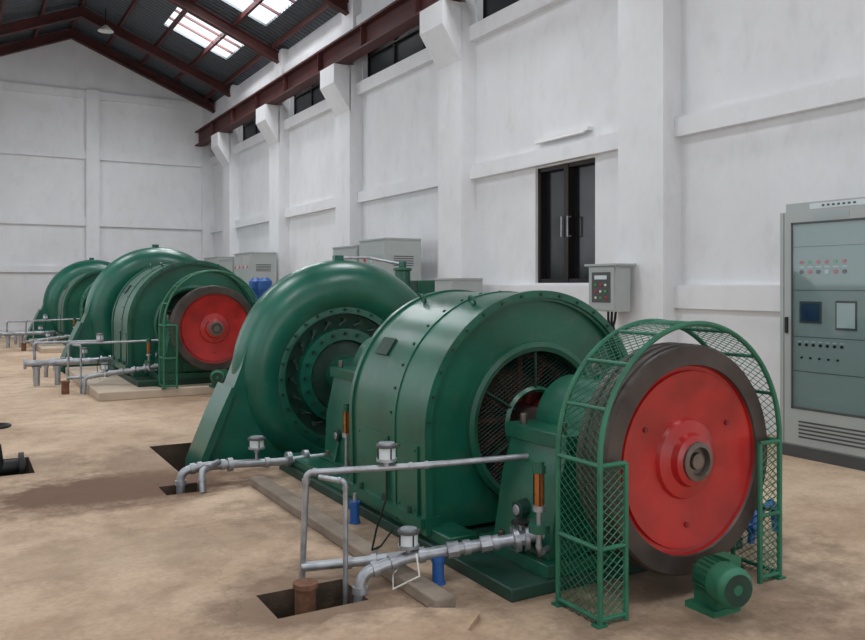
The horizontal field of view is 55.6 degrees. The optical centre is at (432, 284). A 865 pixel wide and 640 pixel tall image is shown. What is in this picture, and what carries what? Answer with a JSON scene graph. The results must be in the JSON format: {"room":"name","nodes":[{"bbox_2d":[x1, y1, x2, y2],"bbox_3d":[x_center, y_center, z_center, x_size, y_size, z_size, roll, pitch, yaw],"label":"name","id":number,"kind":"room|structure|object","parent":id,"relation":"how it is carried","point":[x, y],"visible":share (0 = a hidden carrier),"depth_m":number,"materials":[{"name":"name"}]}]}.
{"room":"power station hall","nodes":[
{"label":"power station hall","id":0,"kind":"room"},
{"bbox_2d":[0,30,213,336],"bbox_3d":[-11.611,-3.300,26.291,9.680,9.800,0.440,0,0,-30],"label":"wall","id":1,"kind":"structure","parent":0,"point":[100,160],"depth_m":26.38,"materials":[{"name":"white paint"}]},
{"bbox_2d":[0,0,339,102],"bbox_3d":[-3.462,-7.217,12.140,9.700,2.085,33.100,0,0,-30],"label":"ceiling","id":2,"kind":"structure","parent":0,"point":[147,19],"depth_m":23.60,"materials":[{"name":"grey metal"}]},
{"bbox_2d":[97,8,113,33],"bbox_3d":[-9.341,-7.575,23.467,0.440,0.650,0.440,0,0,-30],"label":"pendant lamp","id":3,"kind":"object","parent":2,"relation":"hanging from","point":[105,29],"visible":1,"depth_m":23.45,"materials":[{"name":"white metal"}]},
{"bbox_2d":[0,0,348,112],"bbox_3d":[-3.462,-7.058,12.140,9.000,2.274,32.500,0,0,-30],"label":"roof trusses","id":4,"kind":"object","parent":2,"relation":"attached to","point":[191,7],"visible":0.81,"depth_m":23.95,"materials":[{"name":"red metal"}]},
{"bbox_2d":[0,337,864,639],"bbox_3d":[-3.462,1.950,12.140,9.100,0.700,32.500,0,0,-30],"label":"floor","id":5,"kind":"structure","parent":0,"point":[98,541],"depth_m":4.89,"materials":[{"name":"concrete"}]},
{"bbox_2d":[0,423,25,475],"bbox_3d":[-4.059,1.585,7.079,0.994,0.730,0.280,0,0,-30],"label":"valve","id":6,"kind":"object","parent":5,"relation":"on","point":[13,466],"visible":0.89,"depth_m":7.23,"materials":[{"name":"black metal"}]},
{"bbox_2d":[0,320,55,347],"bbox_3d":[-10.511,1.261,21.317,1.309,0.679,0.619,0,0,-30],"label":"piping","id":7,"kind":"object","parent":5,"relation":"on","point":[6,334],"visible":0.89,"depth_m":21.03,"materials":[{"name":"metal"}]},
{"bbox_2d":[14,314,79,350],"bbox_3d":[-9.893,1.268,21.107,1.400,1.085,3.287,0,0,-30],"label":"piping","id":8,"kind":"object","parent":5,"relation":"on","point":[45,316],"visible":0.52,"depth_m":20.08,"materials":[{"name":"metal"}]},
{"bbox_2d":[29,338,64,353],"bbox_3d":[-8.701,1.541,21.741,3.310,0.118,4.070,0,0,-30],"label":"concrete plinth","id":9,"kind":"object","parent":5,"relation":"on","point":[43,348],"visible":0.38,"depth_m":19.47,"materials":[{"name":"beige concrete"}]},
{"bbox_2d":[53,335,68,344],"bbox_3d":[-8.798,1.396,21.840,2.064,0.168,3.574,0,0,-30],"label":"base frame","id":10,"kind":"object","parent":5,"relation":"on","point":[65,339],"visible":0.06,"depth_m":20.79,"materials":[{"name":"green paint"}]},
{"bbox_2d":[56,270,101,335],"bbox_3d":[-8.828,0.553,21.892,2.113,1.902,2.747,0,0,-30],"label":"generator","id":11,"kind":"object","parent":10,"relation":"on","point":[68,305],"visible":0.09,"depth_m":20.78,"materials":[{"name":"green paint"}]},
{"bbox_2d":[24,258,109,342],"bbox_3d":[-10.133,0.760,24.064,3.033,3.120,2.293,0,0,4],"label":"turbine","id":12,"kind":"object","parent":5,"relation":"on","point":[59,281],"visible":0.09,"depth_m":23.42,"materials":[{"name":"metal"}]},
{"bbox_2d":[23,340,110,385],"bbox_3d":[-5.975,1.261,13.428,1.309,0.679,0.619,0,0,-30],"label":"piping","id":13,"kind":"object","parent":5,"relation":"on","point":[35,364],"visible":0.96,"depth_m":13.16,"materials":[{"name":"metal"}]},
{"bbox_2d":[80,282,93,320],"bbox_3d":[-7.814,0.630,20.072,1.501,1.705,0.350,0,0,-30],"label":"flywheel guard","id":14,"kind":"object","parent":5,"relation":"on","point":[90,285],"visible":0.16,"depth_m":19.71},
{"bbox_2d":[43,333,157,394],"bbox_3d":[-5.356,1.268,13.218,1.400,1.085,3.287,0,0,-30],"label":"piping","id":15,"kind":"object","parent":5,"relation":"on","point":[147,367],"visible":0.75,"depth_m":12.18,"materials":[{"name":"metal"}]},
{"bbox_2d":[60,244,196,373],"bbox_3d":[-5.597,0.760,16.175,3.033,3.120,2.293,0,0,4],"label":"turbine","id":16,"kind":"object","parent":5,"relation":"on","point":[103,293],"visible":0.19,"depth_m":15.55,"materials":[{"name":"metal"}]},
{"bbox_2d":[65,366,223,400],"bbox_3d":[-4.165,1.541,13.853,3.310,0.118,4.070,0,0,-30],"label":"concrete plinth","id":17,"kind":"object","parent":5,"relation":"on","point":[114,387],"visible":0.42,"depth_m":11.87,"materials":[{"name":"beige concrete"}]},
{"bbox_2d":[109,357,225,386],"bbox_3d":[-4.262,1.396,13.951,2.064,0.168,3.574,0,0,-30],"label":"base frame","id":18,"kind":"object","parent":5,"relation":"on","point":[139,379],"visible":0.2,"depth_m":12.28,"materials":[{"name":"green paint"}]},
{"bbox_2d":[111,260,254,368],"bbox_3d":[-4.292,0.553,14.003,2.113,1.902,2.747,0,0,-30],"label":"generator","id":19,"kind":"object","parent":18,"relation":"on","point":[136,310],"visible":0.28,"depth_m":13.01,"materials":[{"name":"green paint"}]},
{"bbox_2d":[149,315,229,379],"bbox_3d":[-3.563,0.749,12.736,1.488,1.294,0.774,0,0,-30],"label":"pedestal","id":20,"kind":"object","parent":18,"relation":"on","point":[185,371],"visible":0.12,"depth_m":12.26,"materials":[{"name":"green paint"}]},
{"bbox_2d":[169,286,251,370],"bbox_3d":[-3.298,0.640,12.276,1.264,1.264,0.498,0,0,-30],"label":"flywheel","id":21,"kind":"object","parent":20,"relation":"attached to","point":[209,320],"depth_m":12.08,"materials":[{"name":"metal"}]},
{"bbox_2d":[157,270,257,388],"bbox_3d":[-3.277,0.630,12.183,1.501,1.705,0.350,0,0,-30],"label":"flywheel guard","id":22,"kind":"object","parent":5,"relation":"on","point":[250,293],"visible":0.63,"depth_m":11.86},
{"bbox_2d":[209,369,227,387],"bbox_3d":[-2.998,1.350,11.914,0.501,0.260,0.316,0,0,-30],"label":"motor","id":23,"kind":"object","parent":5,"relation":"on","point":[216,376],"visible":0.9,"depth_m":11.72,"materials":[{"name":"green metal"}]},
{"bbox_2d":[203,256,233,263],"bbox_3d":[-6.311,0.385,24.575,0.740,2.430,1.520,0,0,-30],"label":"tall cabinet","id":24,"kind":"object","parent":5,"relation":"on","point":[215,259],"visible":0.11,"depth_m":23.93,"materials":[{"name":"metal"}]},
{"bbox_2d":[219,258,233,272],"bbox_3d":[-5.500,0.435,23.167,0.740,2.330,1.370,0,0,-30],"label":"tall cabinet","id":25,"kind":"object","parent":5,"relation":"on","point":[228,264],"visible":0.13,"depth_m":22.73,"materials":[{"name":"metal"}]},
{"bbox_2d":[249,278,259,298],"bbox_3d":[-3.967,0.720,18.079,0.546,1.760,0.392,0,0,-30],"label":"pump","id":26,"kind":"object","parent":5,"relation":"on","point":[253,283],"visible":0.16,"depth_m":17.99,"materials":[{"name":"blue paint"}]},
{"bbox_2d":[234,252,276,289],"bbox_3d":[-4.740,0.375,21.845,0.740,2.450,1.420,0,0,-30],"label":"tall cabinet","id":27,"kind":"object","parent":5,"relation":"on","point":[247,265],"visible":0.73,"depth_m":21.30,"materials":[{"name":"metal"}]},
{"bbox_2d":[254,277,271,300],"bbox_3d":[-3.643,0.720,17.515,0.546,1.760,0.392,0,0,-30],"label":"pump","id":28,"kind":"object","parent":5,"relation":"on","point":[264,283],"visible":0.26,"depth_m":17.43,"materials":[{"name":"blue paint"}]},
{"bbox_2d":[185,255,417,469],"bbox_3d":[-1.054,1.000,8.292,2.527,2.600,1.911,0,0,4],"label":"turbine","id":29,"kind":"object","parent":5,"relation":"on","point":[277,386],"visible":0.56,"depth_m":7.89,"materials":[{"name":"metal"}]},
{"bbox_2d":[332,245,358,261],"bbox_3d":[-1.413,0.425,16.058,0.740,2.350,1.170,0,0,-30],"label":"tall cabinet","id":30,"kind":"object","parent":5,"relation":"on","point":[353,250],"visible":0.06,"depth_m":15.74,"materials":[{"name":"metal"}]},
{"bbox_2d":[250,476,454,607],"bbox_3d":[-0.669,1.565,5.296,0.120,0.070,2.950,0,0,-30],"label":"concrete curb","id":31,"kind":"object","parent":5,"relation":"on","point":[428,593],"depth_m":4.90,"materials":[{"name":"concrete"}]},
{"bbox_2d":[349,493,360,524],"bbox_3d":[-0.523,1.500,5.524,0.080,0.200,0.080,0,0,-30],"label":"cylinder","id":32,"kind":"object","parent":5,"relation":"on","point":[354,504],"visible":1,"depth_m":5.50,"materials":[{"name":"blue paint"}]},
{"bbox_2d":[175,403,549,614],"bbox_3d":[-0.629,1.407,5.439,1.400,1.085,3.287,0,0,-30],"label":"piping","id":33,"kind":"object","parent":5,"relation":"on","point":[375,564],"visible":0.91,"depth_m":4.42,"materials":[{"name":"metal"}]},
{"bbox_2d":[358,237,420,279],"bbox_3d":[-0.802,0.385,14.996,0.740,2.430,1.120,0,0,-30],"label":"tall cabinet","id":34,"kind":"object","parent":5,"relation":"on","point":[408,250],"visible":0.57,"depth_m":14.59,"materials":[{"name":"metal"}]},
{"bbox_2d":[344,256,434,296],"bbox_3d":[-0.501,0.613,10.517,1.163,1.973,0.713,0,0,-30],"label":"piping","id":35,"kind":"object","parent":5,"relation":"on","point":[419,287],"visible":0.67,"depth_m":10.46,"materials":[{"name":"green paint"}]},
{"bbox_2d":[296,607,492,639],"bbox_3d":[-0.257,1.585,3.071,1.076,0.030,1.997,0,0,20],"label":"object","id":36,"kind":"structure","parent":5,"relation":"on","point":[398,623],"depth_m":3.79,"materials":[{"name":"beige concrete"}]},
{"bbox_2d":[431,545,445,585],"bbox_3d":[0.030,1.500,4.401,0.080,0.200,0.080,0,0,-30],"label":"cylinder","id":37,"kind":"object","parent":5,"relation":"on","point":[437,563],"visible":0.8,"depth_m":4.37,"materials":[{"name":"blue paint"}]},
{"bbox_2d":[431,278,482,291],"bbox_3d":[0.384,0.745,13.285,0.590,1.710,0.670,0,0,-30],"label":"tall cabinet","id":38,"kind":"object","parent":5,"relation":"on","point":[470,284],"visible":0.11,"depth_m":13.04,"materials":[{"name":"metal"}]},
{"bbox_2d":[279,452,742,601],"bbox_3d":[0.276,1.530,6.059,1.720,0.140,3.470,0,0,-30],"label":"base frame","id":39,"kind":"object","parent":5,"relation":"on","point":[501,576],"visible":0.26,"depth_m":4.61,"materials":[{"name":"green paint"}]},
{"bbox_2d":[319,337,370,466],"bbox_3d":[-0.313,0.936,7.084,1.200,1.188,0.725,0,0,-30],"label":"pedestal","id":40,"kind":"object","parent":39,"relation":"on","point":[343,376],"visible":0.15,"depth_m":6.93,"materials":[{"name":"green paint"}]},
{"bbox_2d":[348,290,626,536],"bbox_3d":[0.339,0.828,5.951,1.761,1.585,2.020,0,0,-30],"label":"generator","id":41,"kind":"object","parent":39,"relation":"on","point":[443,376],"visible":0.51,"depth_m":5.26,"materials":[{"name":"green paint"}]},
{"bbox_2d":[480,363,622,578],"bbox_3d":[0.973,0.991,4.848,1.240,1.078,0.645,0,0,-30],"label":"pedestal","id":42,"kind":"object","parent":39,"relation":"on","point":[536,437],"visible":0.31,"depth_m":4.57,"materials":[{"name":"green paint"}]},
{"bbox_2d":[576,342,766,575],"bbox_3d":[1.243,0.900,4.377,1.192,1.192,0.470,0,0,-30],"label":"flywheel","id":43,"kind":"object","parent":42,"relation":"attached to","point":[688,423],"depth_m":4.19,"materials":[{"name":"metal"}]},
{"bbox_2d":[551,319,785,629],"bbox_3d":[1.262,0.891,4.296,1.340,1.421,0.350,0,0,-30],"label":"flywheel guard","id":44,"kind":"object","parent":5,"relation":"on","point":[673,325],"visible":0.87,"depth_m":4.09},
{"bbox_2d":[685,551,752,618],"bbox_3d":[1.513,1.470,4.069,0.501,0.260,0.316,0,0,-30],"label":"motor","id":45,"kind":"object","parent":5,"relation":"on","point":[723,586],"visible":1,"depth_m":3.94,"materials":[{"name":"green metal"}]},
{"bbox_2d":[746,499,776,543],"bbox_3d":[2.131,1.494,5.362,0.249,0.246,0.950,0,0,19],"label":"pump","id":46,"kind":"object","parent":5,"relation":"on","point":[752,522],"visible":0.28,"depth_m":4.99,"materials":[{"name":"paint"}]},
{"bbox_2d":[780,197,864,470],"bbox_3d":[3.861,0.420,7.498,0.750,2.360,1.050,0,0,-30],"label":"tall cabinet","id":47,"kind":"object","parent":5,"relation":"on","point":[822,243],"visible":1,"depth_m":7.39,"materials":[{"name":"metal"}]},
{"bbox_2d":[210,0,864,434],"bbox_3d":[0.313,-2.350,14.311,0.950,7.900,32.500,0,0,-30],"label":"wall","id":48,"kind":"structure","parent":0,"point":[708,118],"depth_m":11.33,"materials":[{"name":"white paint"}]},
{"bbox_2d":[243,118,259,140],"bbox_3d":[-5.005,-4.970,24.271,0.080,1.140,3.750,0,0,-30],"label":"window","id":49,"kind":"structure","parent":48,"relation":"in","point":[250,128],"depth_m":25.33,"materials":[{"name":"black glass"}]},
{"bbox_2d":[294,81,324,114],"bbox_3d":[-2.727,-4.970,20.309,0.080,1.140,3.750,0,0,-30],"label":"window","id":50,"kind":"structure","parent":48,"relation":"in","point":[312,95],"depth_m":21.11,"materials":[{"name":"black glass"}]},
{"bbox_2d":[195,0,461,146],"bbox_3d":[0.046,-5.051,14.203,0.300,0.598,32.380,0,0,-30],"label":"beam","id":51,"kind":"structure","parent":48,"relation":"on","point":[399,17],"depth_m":18.22,"materials":[{"name":"red metal"}]},
{"bbox_2d":[368,24,425,76],"bbox_3d":[-0.449,-4.970,16.347,0.080,1.140,3.750,0,0,-30],"label":"window","id":52,"kind":"structure","parent":48,"relation":"in","point":[409,43],"depth_m":16.85,"materials":[{"name":"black glass"}]},
{"bbox_2d":[483,0,518,18],"bbox_3d":[1.829,-4.970,12.386,0.080,1.140,3.750,0,0,-30],"label":"window","id":53,"kind":"structure","parent":48,"relation":"in","point":[490,7],"depth_m":13.79,"materials":[{"name":"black glass"}]},
{"bbox_2d":[535,126,592,144],"bbox_3d":[1.866,-2.146,11.858,0.133,0.088,1.200,0,0,-30],"label":"lamp","id":54,"kind":"object","parent":48,"relation":"attached to","point":[588,128],"visible":1,"depth_m":11.76,"materials":[{"name":"white plastic"}]},
{"bbox_2d":[538,158,594,282],"bbox_3d":[1.992,-0.900,11.977,0.185,1.740,1.360,0,0,-30],"label":"window","id":55,"kind":"structure","parent":48,"relation":"in","point":[566,192],"depth_m":11.95,"materials":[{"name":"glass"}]},
{"bbox_2d":[584,263,635,329],"bbox_3d":[2.248,0.642,10.371,0.358,1.815,0.580,0,0,-30],"label":"wall control box","id":56,"kind":"object","parent":48,"relation":"attached to","point":[609,284],"visible":0.77,"depth_m":10.19,"materials":[{"name":"metal"}]}
]}

